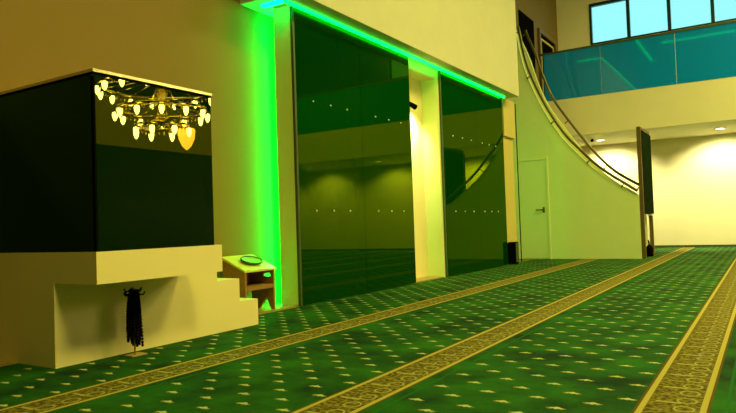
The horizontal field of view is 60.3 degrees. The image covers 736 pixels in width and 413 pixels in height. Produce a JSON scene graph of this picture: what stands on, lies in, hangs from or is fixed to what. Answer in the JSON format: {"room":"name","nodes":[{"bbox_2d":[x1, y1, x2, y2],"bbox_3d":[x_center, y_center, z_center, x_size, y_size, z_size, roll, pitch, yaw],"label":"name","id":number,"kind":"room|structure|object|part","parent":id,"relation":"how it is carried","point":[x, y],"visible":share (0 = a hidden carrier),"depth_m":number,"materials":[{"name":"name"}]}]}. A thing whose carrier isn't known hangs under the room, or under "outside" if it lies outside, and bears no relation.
{"room":"mosque","nodes":[
{"label":"mosque","id":0,"kind":"room"},
{"bbox_2d":[0,0,281,304],"bbox_3d":[-2.500,-2.962,4.880,0.200,8.010,18.360,-3,-2,32],"label":"wall","id":1,"kind":"structure","parent":0,"point":[224,49],"depth_m":6.08,"materials":[{"name":"paint"}]},
{"bbox_2d":[273,5,299,306],"bbox_3d":[-0.848,-0.526,6.601,0.216,3.120,0.032,-3,-2,32],"label":"pilaster","id":2,"kind":"object","parent":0,"point":[282,41],"visible":0.79,"depth_m":6.59,"materials":[{"name":"beige paint"}]},
{"bbox_2d":[240,0,518,97],"bbox_3d":[0.715,-3.205,9.207,0.672,2.288,6.704,-3,-2,32],"label":"bulkhead","id":3,"kind":"object","parent":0,"point":[475,41],"visible":0.8,"depth_m":9.21,"materials":[{"name":"paint"}]},
{"bbox_2d":[261,0,282,7],"bbox_3d":[-0.981,-2.073,6.482,0.256,0.028,0.048,-3,-2,32],"label":"led strip","id":4,"kind":"object","parent":3,"relation":"attached to","point":[276,2],"visible":1,"depth_m":6.47,"materials":[{"name":"green plastic"}]},
{"bbox_2d":[284,0,504,97],"bbox_3d":[0.846,-2.056,9.100,0.032,0.024,6.328,-3,-2,32],"label":"led strip","id":5,"kind":"object","parent":3,"relation":"attached to","point":[285,1],"visible":1,"depth_m":7.94,"materials":[{"name":"green plastic"}]},
{"bbox_2d":[409,77,427,277],"bbox_3d":[0.535,-0.492,9.218,0.112,3.120,1.296,-3,-2,32],"label":"pillar","id":6,"kind":"structure","parent":0,"point":[414,85],"depth_m":9.45,"materials":[{"name":"beige paint"}]},
{"bbox_2d":[410,102,416,109],"bbox_3d":[0.578,-1.438,9.052,0.222,0.111,0.171,-3,-2,32],"label":"wall lamp","id":7,"kind":"object","parent":6,"relation":"attached to","point":[412,105],"visible":0.43,"depth_m":9.01,"materials":[{"name":"brown metal"}]},
{"bbox_2d":[408,58,434,80],"bbox_3d":[0.641,-1.986,9.175,0.248,0.144,0.992,-3,-2,32],"label":"lintel","id":8,"kind":"object","parent":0,"point":[418,71],"visible":0.57,"depth_m":9.23,"materials":[{"name":"beige paint"}]},
{"bbox_2d":[421,69,444,276],"bbox_3d":[1.004,-0.496,9.604,0.272,3.120,0.144,-3,-2,32],"label":"pillar","id":9,"kind":"structure","parent":0,"point":[430,117],"depth_m":9.53,"materials":[{"name":"beige paint"}]},
{"bbox_2d":[501,97,516,263],"bbox_3d":[2.558,-0.469,12.156,0.416,3.120,0.616,-3,-2,32],"label":"pilaster","id":10,"kind":"object","parent":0,"point":[508,118],"visible":0.36,"depth_m":12.07,"materials":[{"name":"paint"}]},
{"bbox_2d":[515,104,521,261],"bbox_3d":[2.920,-0.464,12.311,0.017,3.064,0.019,-3,-2,32],"label":"cable","id":11,"kind":"object","parent":10,"relation":"attached to","point":[515,104],"visible":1,"depth_m":12.30,"materials":[{"name":"black plastic"}]},
{"bbox_2d":[515,0,557,81],"bbox_3d":[3.710,-2.849,15.267,0.256,8.010,5.840,-3,-2,32],"label":"wall","id":12,"kind":"structure","parent":0,"point":[543,13],"depth_m":16.36,"materials":[{"name":"paint"}]},
{"bbox_2d":[518,10,535,73],"bbox_3d":[3.861,-3.586,15.307,0.024,2.064,1.096,-3,-2,32],"label":"door","id":13,"kind":"structure","parent":12,"relation":"in","point":[525,22],"depth_m":15.36,"materials":[{"name":"black plastic"}]},
{"bbox_2d":[537,28,556,95],"bbox_3d":[4.760,-3.533,16.698,0.064,1.984,1.528,-3,-2,32],"label":"door","id":14,"kind":"structure","parent":12,"relation":"in","point":[546,44],"depth_m":16.36,"materials":[{"name":"brown wood"}]},
{"bbox_3d":[4.760,-3.465,16.707,0.016,1.720,1.144,-3,-2,32],"label":"moulding","id":15,"kind":"part","parent":14,"relation":"part of","materials":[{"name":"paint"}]},
{"bbox_2d":[506,30,647,258],"bbox_3d":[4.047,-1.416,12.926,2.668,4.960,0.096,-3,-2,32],"label":"wall","id":16,"kind":"structure","parent":0,"point":[592,216],"depth_m":12.79,"materials":[{"name":"paint"}]},
{"bbox_2d":[514,157,551,258],"bbox_3d":[3.383,0.045,13.217,0.784,2.104,0.093,-3,-2,32],"label":"door","id":17,"kind":"structure","parent":16,"relation":"in","point":[533,173],"depth_m":13.22,"materials":[{"name":"paint"}]},
{"bbox_2d":[516,26,637,191],"bbox_3d":[4.134,-2.035,12.762,2.287,3.622,0.099,-3,-2,32],"label":"stair handrail","id":18,"kind":"object","parent":16,"relation":"attached to","point":[518,27],"visible":0.98,"depth_m":12.88,"materials":[{"name":"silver metal"}]},
{"bbox_2d":[522,29,638,188],"bbox_3d":[4.596,-2.158,13.655,2.452,3.770,0.099,-3,-2,32],"label":"stair handrail","id":19,"kind":"object","parent":16,"relation":"attached to","point":[526,32],"visible":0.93,"depth_m":13.77,"materials":[{"name":"brown metal"}]},
{"bbox_2d":[547,76,735,146],"bbox_3d":[9.934,-2.358,13.317,12.304,0.924,2.520,-3,-2,32],"label":"mezzanine slab","id":20,"kind":"object","parent":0,"point":[691,109],"visible":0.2,"depth_m":14.26,"materials":[{"name":"paint"}]},
{"bbox_2d":[543,46,601,100],"bbox_3d":[4.841,-3.135,15.037,1.314,1.128,0.024,-3,-2,32],"label":"glass panel","id":21,"kind":"object","parent":20,"relation":"on","point":[574,73],"visible":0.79,"depth_m":15.01,"materials":[{"name":"blue glass"}]},
{"bbox_2d":[600,33,676,93],"bbox_3d":[6.064,-3.201,14.271,1.562,1.128,0.024,-3,-2,32],"label":"glass panel","id":22,"kind":"object","parent":20,"relation":"on","point":[648,62],"visible":1,"depth_m":14.24,"materials":[{"name":"blue glass"}]},
{"bbox_2d":[675,22,735,83],"bbox_3d":[7.391,-3.272,13.439,1.562,1.128,0.024,-3,-2,32],"label":"glass panel","id":23,"kind":"object","parent":20,"relation":"on","point":[707,53],"visible":1,"depth_m":13.53,"materials":[{"name":"blue glass"}]},
{"bbox_2d":[556,0,735,244],"bbox_3d":[10.523,-3.102,14.561,12.560,8.010,0.200,-3,-2,32],"label":"wall","id":24,"kind":"structure","parent":0,"point":[694,178],"depth_m":16.05,"materials":[{"name":"paint"}]},
{"bbox_2d":[589,0,628,44],"bbox_3d":[6.476,-4.974,17.038,0.978,1.120,0.096,-3,-2,32],"label":"window","id":25,"kind":"structure","parent":24,"relation":"in","point":[602,3],"depth_m":17.10,"materials":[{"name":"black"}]},
{"bbox_2d":[627,0,669,37],"bbox_3d":[7.304,-5.019,16.519,0.978,1.120,0.096,-3,-2,32],"label":"window","id":26,"kind":"structure","parent":24,"relation":"in","point":[628,3],"depth_m":16.59,"materials":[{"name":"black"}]},
{"bbox_2d":[668,0,712,30],"bbox_3d":[8.132,-5.063,16.000,0.978,1.120,0.096,-3,-2,32],"label":"window","id":27,"kind":"structure","parent":24,"relation":"in","point":[669,4],"depth_m":16.02,"materials":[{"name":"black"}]},
{"bbox_2d":[654,244,735,247],"bbox_3d":[10.706,0.855,14.275,12.304,0.056,0.024,-3,-2,32],"label":"baseboard","id":28,"kind":"structure","parent":24,"relation":"attached to","point":[730,245],"depth_m":15.85,"materials":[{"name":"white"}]},
{"bbox_2d":[712,0,735,23],"bbox_3d":[8.960,-5.107,15.481,0.978,1.120,0.096,-3,-2,32],"label":"window","id":29,"kind":"structure","parent":24,"relation":"in","point":[713,10],"depth_m":15.67,"materials":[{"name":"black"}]},
{"bbox_3d":[3.917,0.906,4.286,13.520,0.190,24.560,-3,-2,32],"label":"floor","id":30,"kind":"structure","parent":0,"visible":0},
{"bbox_2d":[0,264,508,366],"bbox_3d":[-2.122,1.013,4.603,0.376,0.026,18.360,-3,-2,32],"label":"threshold","id":31,"kind":"object","parent":30,"relation":"on","point":[264,309],"depth_m":6.43,"materials":[{"name":"wood"}]},
{"bbox_2d":[0,247,735,412],"bbox_3d":[4.535,0.772,3.862,11.692,0.010,24.176,-3,-2,32],"label":"carpet","id":32,"kind":"object","parent":30,"relation":"on","point":[657,333],"visible":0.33,"depth_m":3.86,"materials":[{"name":"green carpet"}]},
{"bbox_2d":[0,245,257,368],"bbox_3d":[-1.574,0.648,4.716,1.200,0.706,1.816,-3,-2,32],"label":"platform base","id":33,"kind":"object","parent":32,"relation":"on","point":[58,309],"visible":0.97,"depth_m":4.10,"materials":[{"name":"beige paint"}]},
{"bbox_2d":[0,68,213,252],"bbox_3d":[-1.837,-0.240,4.367,1.204,1.064,0.934,-3,-2,32],"label":"glass enclosure","id":34,"kind":"object","parent":33,"relation":"on","point":[92,159],"visible":1,"depth_m":3.95,"materials":[{"name":"black glass"}]},
{"bbox_3d":[-2.091,-0.234,3.992,1.172,1.046,0.016,-3,-2,32],"label":"glass","id":35,"kind":"part","parent":34,"relation":"part of","materials":[{"name":"black glass"}]},
{"bbox_3d":[-1.343,-0.257,4.057,0.020,1.046,0.920,-3,-2,32],"label":"glass","id":36,"kind":"part","parent":34,"relation":"part of","materials":[{"name":"black glass"}]},
{"bbox_2d":[123,287,147,357],"bbox_3d":[-1.542,0.759,4.175,0.142,0.448,0.146,-3,-2,32],"label":"stand","id":37,"kind":"object","parent":32,"relation":"on","point":[135,354],"visible":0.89,"depth_m":4.16,"materials":[{"name":"metal"}]},
{"bbox_2d":[127,290,129,342],"bbox_3d":[-1.572,0.719,4.167,0.033,0.345,0.052,-2,-2,-9],"label":"beads","id":38,"kind":"object","parent":37,"relation":"hanging from","point":[128,290],"visible":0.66,"depth_m":4.15,"materials":[{"name":"black"}]},
{"bbox_2d":[126,294,131,340],"bbox_3d":[-1.565,0.722,4.145,0.051,0.305,0.037,-3,-2,32],"label":"beads","id":39,"kind":"object","parent":37,"relation":"hanging from","point":[130,295],"visible":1,"depth_m":4.14,"materials":[{"name":"black"}]},
{"bbox_2d":[128,290,135,343],"bbox_3d":[-1.541,0.720,4.143,0.052,0.350,0.032,-2,-2,3],"label":"beads","id":40,"kind":"object","parent":37,"relation":"hanging from","point":[133,291],"visible":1,"depth_m":4.14,"materials":[{"name":"black"}]},
{"bbox_2d":[131,293,139,342],"bbox_3d":[-1.519,0.728,4.143,0.043,0.320,0.047,-3,-2,32],"label":"beads","id":41,"kind":"object","parent":37,"relation":"hanging from","point":[133,294],"visible":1,"depth_m":4.14,"materials":[{"name":"black"}]},
{"bbox_3d":[-1.532,0.978,4.182,0.096,0.010,0.120,-3,-2,32],"label":"plate","id":42,"kind":"part","parent":37,"relation":"part of","materials":[{"name":"wood"}]},
{"bbox_2d":[135,289,140,344],"bbox_3d":[-1.510,0.726,4.164,0.035,0.363,0.048,-3,-2,32],"label":"beads","id":43,"kind":"object","parent":37,"relation":"hanging from","point":[139,330],"visible":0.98,"depth_m":4.15,"materials":[{"name":"black"}]},
{"bbox_2d":[138,293,143,345],"bbox_3d":[-1.504,0.746,4.185,0.047,0.354,0.043,-3,-2,32],"label":"beads","id":44,"kind":"object","parent":37,"relation":"hanging from","point":[139,307],"visible":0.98,"depth_m":4.17,"materials":[{"name":"black"}]},
{"bbox_2d":[222,254,275,308],"bbox_3d":[-1.152,0.746,6.161,0.308,0.540,0.448,-3,-2,32],"label":"book stand","id":45,"kind":"object","parent":32,"relation":"on","point":[252,278],"visible":0.73,"depth_m":6.17,"materials":[{"name":"brown wood"}]},
{"bbox_3d":[-1.260,0.756,5.992,0.288,0.516,0.024,-3,-2,32],"label":"panel","id":46,"kind":"part","parent":45,"relation":"part of","materials":[{"name":"brown wood"}]},
{"bbox_3d":[-1.273,0.640,6.237,0.016,0.260,0.376,-3,-2,32],"label":"panel","id":47,"kind":"part","parent":45,"relation":"part of","materials":[{"name":"brown wood"}]},
{"bbox_2d":[240,256,262,264],"bbox_3d":[-1.131,0.524,6.173,0.164,0.091,0.268,-3,-2,32],"label":"glass dish","id":48,"kind":"object","parent":45,"relation":"on","point":[251,260],"visible":1,"depth_m":6.20,"materials":[{"name":"green"}]},
{"bbox_2d":[247,283,273,290],"bbox_3d":[-1.152,0.782,6.160,0.290,0.038,0.376,-3,-2,32],"label":"shelf","id":49,"kind":"object","parent":45,"relation":"attached to","point":[250,286],"depth_m":6.16,"materials":[{"name":"brown wood"}]},
{"bbox_3d":[-1.047,0.759,6.331,0.288,0.516,0.024,-3,-2,32],"label":"panel","id":50,"kind":"part","parent":45,"relation":"part of","materials":[{"name":"brown wood"}]},
{"bbox_2d":[290,6,415,305],"bbox_3d":[-0.076,-0.518,7.597,0.040,3.096,2.532,-3,-2,32],"label":"wall panel","id":51,"kind":"object","parent":32,"relation":"on","point":[355,234],"visible":1,"depth_m":7.35,"materials":[{"name":"green glass"}]},
{"bbox_3d":[-0.743,-0.528,6.537,0.036,3.096,0.028,-3,-2,32],"label":"edge trim","id":52,"kind":"part","parent":51,"relation":"part of","materials":[{"name":"green"}]},
{"bbox_2d":[438,71,507,276],"bbox_3d":[1.825,-0.488,10.626,0.040,3.096,2.660,-3,-2,32],"label":"wall panel","id":53,"kind":"object","parent":32,"relation":"on","point":[471,123],"visible":1,"depth_m":10.41,"materials":[{"name":"green"}]},
{"bbox_3d":[1.123,-0.499,9.512,0.036,3.096,0.028,-3,-2,32],"label":"edge trim","id":54,"kind":"part","parent":53,"relation":"part of","materials":[{"name":"green"}]},
{"bbox_2d":[508,242,518,264],"bbox_3d":[2.717,0.869,11.821,0.152,0.416,0.176,-3,-2,32],"label":"trash can","id":55,"kind":"object","parent":32,"relation":"on","point":[513,247],"visible":0.98,"depth_m":11.75,"materials":[{"name":"black plastic"}]},
{"bbox_2d":[516,243,518,261],"bbox_3d":[2.778,0.858,11.783,0.008,0.352,0.144,-3,-2,32],"label":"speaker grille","id":56,"kind":"object","parent":55,"relation":"attached to","point":[517,244],"depth_m":11.78,"materials":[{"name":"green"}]},
{"bbox_2d":[636,126,654,258],"bbox_3d":[5.546,-0.263,12.626,0.084,2.536,1.200,-3,-2,32],"label":"display board","id":57,"kind":"object","parent":32,"relation":"on","point":[644,159],"visible":0.92,"depth_m":12.30,"materials":[{"name":"brown wood"}]},
{"bbox_3d":[5.241,-0.268,12.152,0.072,2.536,0.072,-3,-2,32],"label":"post","id":58,"kind":"part","parent":57,"relation":"part of","materials":[{"name":"brown wood"}]},
{"bbox_3d":[5.802,-0.259,13.046,0.072,2.536,0.072,-3,-2,32],"label":"post","id":59,"kind":"part","parent":57,"relation":"part of","materials":[{"name":"brown wood"}]},
{"bbox_2d":[646,240,652,256],"bbox_3d":[5.670,0.839,12.773,0.137,0.334,0.136,-2,-2,-14],"label":"canister","id":60,"kind":"object","parent":32,"relation":"on","point":[649,249],"visible":0.93,"depth_m":12.72,"materials":[{"name":"black plastic"}]},
{"bbox_3d":[8.718,-3.342,12.607,1.562,1.128,0.024,-3,-2,32],"label":"glass panel","id":61,"kind":"object","parent":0,"visible":0},
{"bbox_2d":[540,20,735,55],"bbox_3d":[9.307,-3.958,12.243,12.080,0.040,0.056,-3,-2,32],"label":"handrail","id":62,"kind":"object","parent":61,"relation":"attached to","point":[733,21],"visible":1,"depth_m":14.20,"materials":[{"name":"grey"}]}
]}

